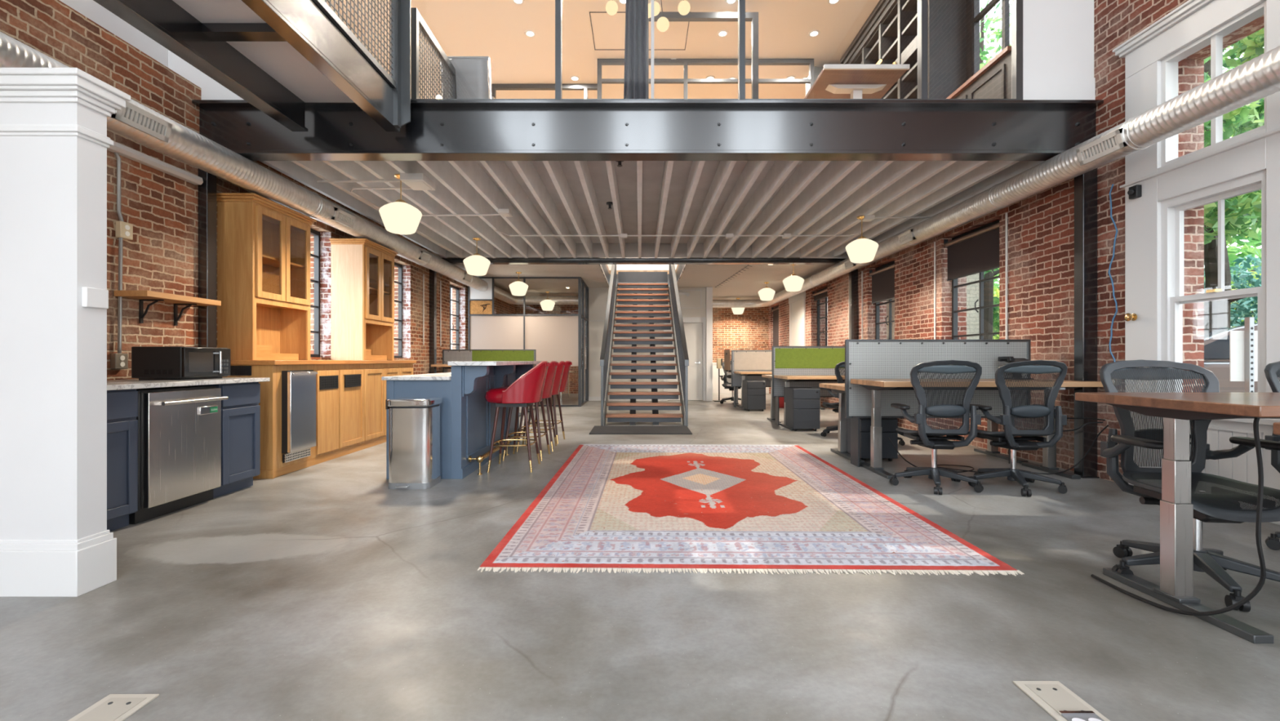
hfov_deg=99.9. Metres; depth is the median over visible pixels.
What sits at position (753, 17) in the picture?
door frame
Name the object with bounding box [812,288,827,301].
roller blind
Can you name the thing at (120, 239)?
conduit pipe
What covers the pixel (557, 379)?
bar stool
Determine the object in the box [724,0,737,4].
recessed light
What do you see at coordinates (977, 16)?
window
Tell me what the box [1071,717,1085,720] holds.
socket
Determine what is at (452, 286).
window
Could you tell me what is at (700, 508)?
rug
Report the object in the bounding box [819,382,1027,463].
desk
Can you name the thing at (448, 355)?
screen
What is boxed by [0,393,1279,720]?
floor
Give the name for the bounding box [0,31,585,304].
spiral duct
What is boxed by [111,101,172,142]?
register
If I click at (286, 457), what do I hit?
grille
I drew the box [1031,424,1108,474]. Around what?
power cable
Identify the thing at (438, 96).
table lamp
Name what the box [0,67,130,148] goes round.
trim
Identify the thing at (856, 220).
conduit pipe
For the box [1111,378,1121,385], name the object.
power outlet
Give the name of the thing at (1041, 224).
wall
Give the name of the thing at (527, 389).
bar stool
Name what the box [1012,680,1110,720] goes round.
floor outlet
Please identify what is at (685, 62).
railing
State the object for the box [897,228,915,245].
register
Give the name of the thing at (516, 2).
recessed light
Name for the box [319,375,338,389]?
grille
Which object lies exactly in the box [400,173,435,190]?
junction box
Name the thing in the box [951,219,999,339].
window
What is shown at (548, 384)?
bar stool
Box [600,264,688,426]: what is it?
staircase
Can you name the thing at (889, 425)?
drawer pedestal
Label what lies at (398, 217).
pendant lamp
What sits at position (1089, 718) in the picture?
socket
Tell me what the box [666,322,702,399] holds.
door
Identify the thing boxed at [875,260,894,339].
window
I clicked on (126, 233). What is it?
socket
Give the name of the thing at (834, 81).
desk
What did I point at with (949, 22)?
wall
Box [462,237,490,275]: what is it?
pendant lamp
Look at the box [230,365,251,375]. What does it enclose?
grille
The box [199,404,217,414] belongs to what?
magnet
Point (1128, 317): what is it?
handle
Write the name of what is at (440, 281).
riser pipe
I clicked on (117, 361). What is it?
power outlet
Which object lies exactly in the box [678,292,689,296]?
emergency light
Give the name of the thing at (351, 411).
base cabinet
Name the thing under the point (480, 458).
rail
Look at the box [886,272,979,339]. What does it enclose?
wall
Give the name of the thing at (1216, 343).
car
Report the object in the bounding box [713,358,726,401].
stand
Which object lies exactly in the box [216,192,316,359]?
cabinet
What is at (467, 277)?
register
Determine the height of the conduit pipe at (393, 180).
0.027 m
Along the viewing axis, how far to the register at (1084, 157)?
4.23 m
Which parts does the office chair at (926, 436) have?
armrest, leg, tilt knob, leg, seat frame, leg, frame, leg, leg, armrest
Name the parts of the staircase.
handrail, plate, plate, handrail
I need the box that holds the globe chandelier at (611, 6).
[605,0,690,31]
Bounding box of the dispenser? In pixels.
[716,358,721,368]
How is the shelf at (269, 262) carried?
attached to the cabinet at (264, 244)
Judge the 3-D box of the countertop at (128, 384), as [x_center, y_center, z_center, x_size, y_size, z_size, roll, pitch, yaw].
[-3.580,0.162,3.610,0.830,0.032,1.980,0,0,0]
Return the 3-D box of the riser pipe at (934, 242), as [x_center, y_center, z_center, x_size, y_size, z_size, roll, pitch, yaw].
[4.125,-0.600,7.520,0.020,2.120,0.020,0,0,23]
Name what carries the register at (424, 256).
attached to the spiral duct at (184, 144)
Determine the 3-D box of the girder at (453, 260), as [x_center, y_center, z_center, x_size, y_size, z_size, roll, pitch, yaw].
[0.050,-1.894,10.255,8.181,0.093,0.171,0,0,0]
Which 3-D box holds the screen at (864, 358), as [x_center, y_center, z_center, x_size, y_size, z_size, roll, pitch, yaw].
[3.055,0.422,5.445,1.891,1.277,0.190,0,0,0]
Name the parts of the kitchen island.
panel, panel moulding, skirting, panel moulding, panel moulding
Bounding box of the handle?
[1124,313,1137,320]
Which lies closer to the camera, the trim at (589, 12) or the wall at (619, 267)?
the trim at (589, 12)
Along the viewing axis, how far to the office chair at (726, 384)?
13.44 m
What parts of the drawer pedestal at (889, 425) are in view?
drawer, drawer, drawer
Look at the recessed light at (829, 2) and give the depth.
7.39 m
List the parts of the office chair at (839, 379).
seat frame, leg, armrest, frame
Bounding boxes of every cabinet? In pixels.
[106,388,137,530]
[189,382,260,497]
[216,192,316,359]
[222,363,413,478]
[328,238,398,359]
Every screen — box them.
[442,349,536,412]
[731,350,771,407]
[771,346,844,425]
[844,339,1031,466]
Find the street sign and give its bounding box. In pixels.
[1229,316,1257,391]
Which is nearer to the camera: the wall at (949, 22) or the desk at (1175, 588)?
the desk at (1175, 588)
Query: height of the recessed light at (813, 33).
0.012 m
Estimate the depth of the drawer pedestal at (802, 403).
8.02 m
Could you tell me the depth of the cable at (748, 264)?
12.19 m
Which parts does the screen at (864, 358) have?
support panel, frame, support post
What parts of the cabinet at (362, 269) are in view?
panel, crown, door, panel, frame, door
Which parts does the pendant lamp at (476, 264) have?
lamp shade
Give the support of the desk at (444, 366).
on the floor at (323, 591)
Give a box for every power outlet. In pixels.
[110,353,128,368]
[115,221,133,239]
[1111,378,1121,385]
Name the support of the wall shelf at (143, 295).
attached to the wall at (162, 208)
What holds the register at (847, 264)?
attached to the spiral duct at (1257, 78)
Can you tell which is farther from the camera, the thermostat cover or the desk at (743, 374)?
the desk at (743, 374)
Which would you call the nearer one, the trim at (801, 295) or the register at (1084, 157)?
the register at (1084, 157)
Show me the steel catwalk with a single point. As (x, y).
(278, 56)
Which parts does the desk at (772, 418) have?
leg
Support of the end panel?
attached to the desk at (737, 403)
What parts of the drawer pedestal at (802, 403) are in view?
drawer, drawer, drawer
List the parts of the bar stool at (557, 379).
leg, leg, leg, leg, backrest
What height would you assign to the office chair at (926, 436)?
1.061 m
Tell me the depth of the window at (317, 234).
6.92 m
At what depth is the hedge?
9.81 m
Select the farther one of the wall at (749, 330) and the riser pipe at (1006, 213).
the wall at (749, 330)
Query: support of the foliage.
on the ground
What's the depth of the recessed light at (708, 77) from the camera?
9.38 m
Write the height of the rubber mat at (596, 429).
0.013 m
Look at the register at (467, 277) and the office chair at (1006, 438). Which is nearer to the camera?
the office chair at (1006, 438)
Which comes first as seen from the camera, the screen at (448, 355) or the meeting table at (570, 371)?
the screen at (448, 355)
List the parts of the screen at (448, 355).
frame, felt panel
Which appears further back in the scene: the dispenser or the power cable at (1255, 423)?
the dispenser
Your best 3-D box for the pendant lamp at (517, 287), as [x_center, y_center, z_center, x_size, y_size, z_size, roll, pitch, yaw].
[-2.640,-1.669,11.700,0.414,0.502,0.414,0,0,0]
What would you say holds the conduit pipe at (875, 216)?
attached to the ceiling at (544, 197)
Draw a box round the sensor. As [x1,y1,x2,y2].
[1127,184,1142,199]
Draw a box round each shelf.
[113,290,221,325]
[262,253,305,268]
[368,286,390,293]
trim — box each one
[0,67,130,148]
[320,231,330,357]
[402,265,410,358]
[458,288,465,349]
[588,287,712,400]
[589,12,688,50]
[599,264,686,286]
[788,290,805,346]
[1112,0,1279,524]
[1159,420,1263,496]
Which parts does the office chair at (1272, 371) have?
frame, armrest, leg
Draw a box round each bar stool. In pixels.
[484,360,550,472]
[502,360,559,461]
[515,360,566,451]
[524,360,572,444]
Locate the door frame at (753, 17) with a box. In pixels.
[648,12,758,98]
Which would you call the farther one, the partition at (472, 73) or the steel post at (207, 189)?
the partition at (472, 73)
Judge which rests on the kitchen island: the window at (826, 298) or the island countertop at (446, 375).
the island countertop at (446, 375)
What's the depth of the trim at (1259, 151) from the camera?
4.13 m
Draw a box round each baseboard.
[0,529,116,596]
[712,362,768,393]
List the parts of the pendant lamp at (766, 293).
lamp shade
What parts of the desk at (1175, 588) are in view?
leg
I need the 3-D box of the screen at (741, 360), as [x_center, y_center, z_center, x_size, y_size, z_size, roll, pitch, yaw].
[3.050,0.412,12.275,1.901,1.298,0.190,0,0,0]
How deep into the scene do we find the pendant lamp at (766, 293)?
13.06 m
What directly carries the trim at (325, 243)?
attached to the wall at (162, 208)
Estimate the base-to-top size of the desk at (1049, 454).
0.874 m
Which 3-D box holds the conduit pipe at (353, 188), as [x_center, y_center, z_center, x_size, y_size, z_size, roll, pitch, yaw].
[-2.856,-1.917,7.995,0.871,0.027,4.011,0,0,0]
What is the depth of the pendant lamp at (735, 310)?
16.42 m
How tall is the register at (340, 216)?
0.150 m
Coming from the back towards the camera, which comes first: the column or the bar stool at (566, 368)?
the bar stool at (566, 368)
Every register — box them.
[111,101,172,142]
[331,207,355,228]
[418,250,431,263]
[462,272,471,282]
[843,258,855,269]
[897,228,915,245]
[1075,128,1127,165]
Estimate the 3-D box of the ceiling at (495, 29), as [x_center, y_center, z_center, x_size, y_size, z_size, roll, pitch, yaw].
[-0.050,-4.990,11.300,9.100,0.100,12.600,0,0,0]
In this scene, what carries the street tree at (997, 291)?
on the ground
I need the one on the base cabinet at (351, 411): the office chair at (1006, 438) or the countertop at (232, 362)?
the countertop at (232, 362)
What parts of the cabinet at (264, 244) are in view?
panel, crown, panel, door, frame, panel, door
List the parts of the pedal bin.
lid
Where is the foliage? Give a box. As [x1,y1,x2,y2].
[993,136,1261,336]
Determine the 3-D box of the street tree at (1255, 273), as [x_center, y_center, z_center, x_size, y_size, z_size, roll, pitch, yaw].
[14.787,-2.234,13.473,5.566,7.098,5.144,0,0,-16]
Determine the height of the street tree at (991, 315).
9.229 m
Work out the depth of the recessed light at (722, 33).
8.12 m
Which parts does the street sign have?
plate, post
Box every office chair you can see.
[720,360,741,403]
[820,361,844,436]
[889,360,983,494]
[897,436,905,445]
[968,360,1067,496]
[1099,360,1279,611]
[1263,360,1279,550]
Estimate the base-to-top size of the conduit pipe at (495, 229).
0.022 m
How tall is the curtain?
2.560 m
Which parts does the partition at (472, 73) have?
frame, frame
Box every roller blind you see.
[771,306,778,346]
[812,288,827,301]
[869,263,894,303]
[943,222,999,280]
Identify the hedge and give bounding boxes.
[1204,250,1261,328]
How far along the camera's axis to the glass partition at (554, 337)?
12.37 m
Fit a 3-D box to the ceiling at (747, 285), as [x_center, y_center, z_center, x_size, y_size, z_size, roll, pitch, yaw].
[0.070,-1.940,13.820,8.141,0.041,6.961,0,0,0]
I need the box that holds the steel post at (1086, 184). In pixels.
[1074,168,1099,478]
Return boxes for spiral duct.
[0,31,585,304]
[712,45,1279,307]
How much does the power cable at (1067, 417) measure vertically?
0.036 m
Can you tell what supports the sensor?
attached to the wall at (1041, 224)
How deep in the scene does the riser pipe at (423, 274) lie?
9.89 m
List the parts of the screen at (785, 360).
support panel, frame, felt panel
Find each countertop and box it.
[106,377,270,390]
[230,360,416,364]
[381,372,451,380]
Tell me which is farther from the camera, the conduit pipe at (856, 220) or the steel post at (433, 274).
the steel post at (433, 274)
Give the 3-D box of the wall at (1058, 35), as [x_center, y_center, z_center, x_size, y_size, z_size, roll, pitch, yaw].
[3.810,-3.640,4.954,0.700,2.600,0.132,0,0,0]
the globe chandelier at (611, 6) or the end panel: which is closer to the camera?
the globe chandelier at (611, 6)
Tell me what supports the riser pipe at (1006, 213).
attached to the wall at (1041, 224)
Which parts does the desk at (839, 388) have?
leg, leg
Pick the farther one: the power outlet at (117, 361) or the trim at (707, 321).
the trim at (707, 321)
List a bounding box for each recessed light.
[511,0,524,4]
[524,30,535,37]
[569,75,579,81]
[617,0,626,4]
[705,75,715,79]
[716,30,728,37]
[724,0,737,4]
[786,75,795,79]
[808,30,819,37]
[827,0,839,4]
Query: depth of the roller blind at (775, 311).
16.61 m
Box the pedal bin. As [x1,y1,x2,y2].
[385,396,441,488]
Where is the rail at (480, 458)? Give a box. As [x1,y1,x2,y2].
[468,428,526,475]
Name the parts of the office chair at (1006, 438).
leg, leg, armrest, tilt knob, seat frame, leg, frame, leg, armrest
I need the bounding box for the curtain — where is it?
[623,0,653,98]
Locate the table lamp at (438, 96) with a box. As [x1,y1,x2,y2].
[435,94,442,98]
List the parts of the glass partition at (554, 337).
white panel, board panel, frosted pane, frosted pane, frame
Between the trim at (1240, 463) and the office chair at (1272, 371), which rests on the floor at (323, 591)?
the office chair at (1272, 371)
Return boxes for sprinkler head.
[606,201,613,208]
[615,160,623,166]
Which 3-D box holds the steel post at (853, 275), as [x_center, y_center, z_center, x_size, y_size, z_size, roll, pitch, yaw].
[4.064,-0.380,10.255,0.150,2.881,0.151,0,0,0]
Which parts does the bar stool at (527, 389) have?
leg, seat, leg, backrest, leg, leg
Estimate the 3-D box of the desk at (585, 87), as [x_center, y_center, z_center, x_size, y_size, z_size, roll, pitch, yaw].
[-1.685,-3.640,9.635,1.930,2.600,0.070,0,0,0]
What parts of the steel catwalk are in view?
rail, panel, plate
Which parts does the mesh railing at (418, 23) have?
panel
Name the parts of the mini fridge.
handle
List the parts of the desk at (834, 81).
leg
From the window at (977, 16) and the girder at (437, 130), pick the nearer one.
the girder at (437, 130)
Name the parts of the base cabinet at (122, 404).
drawer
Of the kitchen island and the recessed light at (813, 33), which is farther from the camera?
the recessed light at (813, 33)
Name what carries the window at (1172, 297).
in the wall at (1041, 224)
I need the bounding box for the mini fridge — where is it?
[281,369,317,462]
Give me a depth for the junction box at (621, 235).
8.20 m
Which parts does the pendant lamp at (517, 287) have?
lamp shade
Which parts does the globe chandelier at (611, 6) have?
globe, globe, globe, globe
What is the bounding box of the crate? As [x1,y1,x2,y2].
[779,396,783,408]
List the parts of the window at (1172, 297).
sash, sash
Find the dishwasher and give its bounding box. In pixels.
[128,386,228,524]
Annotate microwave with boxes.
[131,346,230,380]
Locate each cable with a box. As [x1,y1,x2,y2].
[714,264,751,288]
[888,437,973,477]
[937,464,984,472]
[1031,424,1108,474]
[1053,417,1105,420]
[1053,421,1103,434]
[1090,417,1266,615]
[1108,183,1117,370]
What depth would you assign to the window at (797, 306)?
14.11 m
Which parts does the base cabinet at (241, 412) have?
drawer, door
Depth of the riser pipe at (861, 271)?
9.97 m
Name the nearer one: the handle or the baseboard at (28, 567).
the baseboard at (28, 567)
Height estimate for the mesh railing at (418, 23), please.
0.940 m
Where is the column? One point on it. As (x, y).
(53, 189)
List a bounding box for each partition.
[440,56,494,98]
[467,276,588,406]
[588,287,706,396]
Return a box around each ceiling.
[259,160,1044,257]
[328,0,879,98]
[453,264,834,299]
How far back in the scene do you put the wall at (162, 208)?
4.39 m
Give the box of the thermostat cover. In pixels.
[81,286,108,308]
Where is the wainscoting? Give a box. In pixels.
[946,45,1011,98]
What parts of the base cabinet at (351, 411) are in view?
trim, door, frame, door, door, door, door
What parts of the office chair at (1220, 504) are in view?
armrest, leg, leg, tilt knob, frame, seat frame, seat, leg, leg, armrest, leg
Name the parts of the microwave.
door, handle, control panel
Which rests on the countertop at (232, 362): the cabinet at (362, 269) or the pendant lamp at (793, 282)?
the cabinet at (362, 269)
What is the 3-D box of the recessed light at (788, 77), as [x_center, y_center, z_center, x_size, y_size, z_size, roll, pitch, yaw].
[2.640,-4.934,9.410,0.170,0.012,0.170,0,0,0]
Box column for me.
[0,102,106,539]
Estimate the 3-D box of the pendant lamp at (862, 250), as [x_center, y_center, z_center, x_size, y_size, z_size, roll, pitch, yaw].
[2.980,-1.629,7.220,0.414,0.602,0.414,0,0,0]
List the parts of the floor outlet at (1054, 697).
socket plate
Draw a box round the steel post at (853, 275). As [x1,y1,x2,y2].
[848,268,857,339]
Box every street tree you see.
[979,0,1011,339]
[992,267,999,339]
[1204,27,1264,334]
[1204,121,1263,327]
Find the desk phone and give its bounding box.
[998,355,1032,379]
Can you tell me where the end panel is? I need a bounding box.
[724,349,731,372]
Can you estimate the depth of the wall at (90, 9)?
4.47 m
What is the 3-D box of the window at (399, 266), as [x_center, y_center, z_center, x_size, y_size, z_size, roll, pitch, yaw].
[-4.151,-0.850,8.785,0.098,1.642,1.199,0,0,0]
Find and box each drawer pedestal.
[742,380,765,410]
[783,386,819,431]
[846,417,897,461]
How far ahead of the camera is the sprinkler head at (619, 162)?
5.84 m
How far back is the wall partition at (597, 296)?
14.20 m
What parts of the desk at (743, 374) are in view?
leg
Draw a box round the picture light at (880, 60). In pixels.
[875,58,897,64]
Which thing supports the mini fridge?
attached to the base cabinet at (351, 411)
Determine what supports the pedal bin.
on the floor at (323, 591)
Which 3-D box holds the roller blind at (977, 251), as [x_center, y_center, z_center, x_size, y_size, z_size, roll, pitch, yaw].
[4.191,-1.374,6.782,0.058,0.572,1.185,0,0,0]
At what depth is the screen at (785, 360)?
8.94 m
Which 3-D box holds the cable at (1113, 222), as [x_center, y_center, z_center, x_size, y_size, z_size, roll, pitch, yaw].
[4.132,-0.706,4.696,0.012,1.673,0.091,0,0,0]
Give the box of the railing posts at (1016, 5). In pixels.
[410,0,1022,99]
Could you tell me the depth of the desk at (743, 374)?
11.85 m
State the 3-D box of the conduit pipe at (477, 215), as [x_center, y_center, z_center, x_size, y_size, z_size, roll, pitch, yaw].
[-2.374,-1.917,7.095,1.253,0.027,0.062,0,0,2]
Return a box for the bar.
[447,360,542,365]
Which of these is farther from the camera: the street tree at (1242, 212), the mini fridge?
the street tree at (1242, 212)
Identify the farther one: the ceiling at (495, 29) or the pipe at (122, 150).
the ceiling at (495, 29)
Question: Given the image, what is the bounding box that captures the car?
[1204,322,1257,391]
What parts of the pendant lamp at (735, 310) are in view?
lamp shade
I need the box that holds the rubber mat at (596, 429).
[589,426,692,434]
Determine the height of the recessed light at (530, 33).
0.012 m
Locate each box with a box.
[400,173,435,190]
[497,208,512,217]
[619,233,627,238]
[724,233,733,238]
[782,233,791,238]
[862,215,875,221]
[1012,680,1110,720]
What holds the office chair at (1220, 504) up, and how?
on the floor at (323, 591)
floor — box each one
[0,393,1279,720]
[605,264,679,284]
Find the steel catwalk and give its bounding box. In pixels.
[93,0,410,131]
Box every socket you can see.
[120,361,124,366]
[124,225,129,230]
[124,231,129,235]
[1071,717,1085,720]
[1088,717,1102,720]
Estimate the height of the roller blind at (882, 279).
0.613 m
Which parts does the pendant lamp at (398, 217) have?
lamp shade, rod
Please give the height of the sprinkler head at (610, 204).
0.084 m
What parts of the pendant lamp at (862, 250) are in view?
lamp shade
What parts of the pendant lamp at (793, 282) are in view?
lamp shade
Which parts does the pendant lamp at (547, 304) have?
lamp shade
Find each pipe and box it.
[106,141,203,185]
[113,151,124,222]
[117,237,123,353]
[316,179,402,182]
[350,187,464,257]
[422,213,500,216]
[422,274,424,344]
[440,280,441,346]
[495,229,859,236]
[800,219,859,258]
[861,271,862,339]
[875,216,930,217]
[933,241,935,339]
[1005,213,1007,339]
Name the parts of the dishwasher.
toe panel, door panel, handle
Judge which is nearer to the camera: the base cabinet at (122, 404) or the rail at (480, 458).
the base cabinet at (122, 404)
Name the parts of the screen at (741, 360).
support panel, frame, felt panel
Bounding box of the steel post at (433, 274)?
[429,269,436,373]
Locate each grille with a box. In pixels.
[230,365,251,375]
[282,447,310,462]
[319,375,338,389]
[344,373,360,387]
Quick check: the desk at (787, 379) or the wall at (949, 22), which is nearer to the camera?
the wall at (949, 22)
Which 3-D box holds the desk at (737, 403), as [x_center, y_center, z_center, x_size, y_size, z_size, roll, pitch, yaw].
[3.100,0.660,12.800,1.900,0.800,0.800,0,0,0]
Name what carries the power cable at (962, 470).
on the floor at (323, 591)
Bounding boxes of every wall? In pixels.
[0,0,515,379]
[59,0,391,75]
[168,49,243,99]
[515,304,768,393]
[607,264,677,270]
[768,0,1264,481]
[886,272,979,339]
[927,0,979,98]
[1022,0,1095,99]
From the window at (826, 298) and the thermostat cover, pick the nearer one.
the thermostat cover
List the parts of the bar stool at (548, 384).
leg, leg, leg, leg, backrest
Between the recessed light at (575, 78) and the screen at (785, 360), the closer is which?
the screen at (785, 360)
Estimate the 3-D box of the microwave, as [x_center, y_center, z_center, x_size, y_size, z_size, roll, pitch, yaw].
[-3.546,0.021,4.199,0.428,0.249,0.463,0,0,0]
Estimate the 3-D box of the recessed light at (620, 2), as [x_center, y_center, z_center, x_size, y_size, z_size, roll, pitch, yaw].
[-0.220,-4.934,7.370,0.170,0.012,0.170,0,0,0]
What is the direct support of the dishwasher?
on the floor at (323, 591)
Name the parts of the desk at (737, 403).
leg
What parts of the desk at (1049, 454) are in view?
leg, leg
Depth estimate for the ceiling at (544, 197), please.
6.90 m
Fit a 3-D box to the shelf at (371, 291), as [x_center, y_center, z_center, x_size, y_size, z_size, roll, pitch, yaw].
[-3.797,-0.970,7.375,0.376,0.021,0.811,0,0,0]
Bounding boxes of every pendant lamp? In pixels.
[378,173,422,234]
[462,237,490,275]
[509,271,528,295]
[540,291,555,311]
[731,297,744,314]
[758,281,775,300]
[782,264,804,291]
[845,215,878,262]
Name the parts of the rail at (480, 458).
rail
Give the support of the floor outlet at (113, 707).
on the floor at (323, 591)
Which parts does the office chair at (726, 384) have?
frame, leg, seat, seat frame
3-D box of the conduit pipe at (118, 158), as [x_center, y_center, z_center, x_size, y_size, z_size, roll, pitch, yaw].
[-3.973,-1.342,4.055,0.029,0.569,0.154,0,0,0]
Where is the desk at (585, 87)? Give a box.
[491,84,597,98]
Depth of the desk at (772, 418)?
9.37 m
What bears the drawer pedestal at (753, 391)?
on the floor at (323, 591)
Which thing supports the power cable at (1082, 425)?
hanging from the desk at (1049, 454)
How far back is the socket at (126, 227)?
4.14 m
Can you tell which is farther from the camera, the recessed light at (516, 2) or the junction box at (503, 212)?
the recessed light at (516, 2)
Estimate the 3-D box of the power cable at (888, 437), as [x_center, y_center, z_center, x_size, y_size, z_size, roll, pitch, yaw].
[2.887,0.908,5.033,0.992,0.304,0.303,0,0,15]
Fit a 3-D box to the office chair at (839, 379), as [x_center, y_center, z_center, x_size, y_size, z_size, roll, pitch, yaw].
[2.858,0.530,7.546,0.663,1.061,0.691,0,0,-10]
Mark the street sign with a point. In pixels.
(1243, 344)
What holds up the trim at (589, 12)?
attached to the ceiling at (495, 29)
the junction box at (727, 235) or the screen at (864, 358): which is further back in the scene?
the junction box at (727, 235)
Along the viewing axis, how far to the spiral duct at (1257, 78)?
4.22 m
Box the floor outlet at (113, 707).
[67,693,159,720]
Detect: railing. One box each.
[410,8,457,98]
[597,58,813,98]
[840,0,917,98]
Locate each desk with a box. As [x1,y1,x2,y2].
[431,364,534,417]
[491,84,597,98]
[727,371,740,406]
[733,371,824,409]
[761,374,781,422]
[773,375,902,430]
[804,64,909,98]
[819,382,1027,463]
[850,378,1103,479]
[1075,391,1279,643]
[1272,422,1279,435]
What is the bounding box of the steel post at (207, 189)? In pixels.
[198,168,216,347]
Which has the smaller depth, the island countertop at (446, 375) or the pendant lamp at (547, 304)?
the island countertop at (446, 375)
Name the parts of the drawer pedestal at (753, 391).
drawer, drawer, drawer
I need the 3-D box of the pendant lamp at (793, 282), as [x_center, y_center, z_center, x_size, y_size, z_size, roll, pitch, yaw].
[3.040,-1.649,10.650,0.414,0.542,0.414,0,0,0]
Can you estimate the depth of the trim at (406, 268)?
9.37 m
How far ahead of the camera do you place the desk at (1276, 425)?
1.86 m
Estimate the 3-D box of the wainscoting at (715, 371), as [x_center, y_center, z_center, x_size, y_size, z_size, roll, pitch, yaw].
[3.020,0.565,17.265,2.241,0.991,0.070,0,0,0]
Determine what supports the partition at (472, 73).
on the floor at (609, 271)
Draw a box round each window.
[310,228,319,357]
[394,262,402,358]
[449,284,458,349]
[791,298,802,346]
[817,286,827,346]
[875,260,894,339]
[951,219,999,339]
[973,0,1009,75]
[1160,0,1266,391]
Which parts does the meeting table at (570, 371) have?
leg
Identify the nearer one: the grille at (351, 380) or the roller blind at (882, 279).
the grille at (351, 380)
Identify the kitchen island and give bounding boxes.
[386,364,533,479]
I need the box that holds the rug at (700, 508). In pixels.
[477,444,1024,575]
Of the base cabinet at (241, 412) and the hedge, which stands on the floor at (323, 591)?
the base cabinet at (241, 412)
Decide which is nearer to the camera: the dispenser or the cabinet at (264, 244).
the cabinet at (264, 244)
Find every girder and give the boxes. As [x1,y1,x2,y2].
[191,99,1103,160]
[441,257,845,264]
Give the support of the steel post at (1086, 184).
on the floor at (323, 591)
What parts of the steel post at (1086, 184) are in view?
plate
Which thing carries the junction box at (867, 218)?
attached to the ceiling at (544, 197)
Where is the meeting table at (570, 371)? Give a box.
[560,371,574,401]
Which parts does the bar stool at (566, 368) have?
leg, leg, leg, backrest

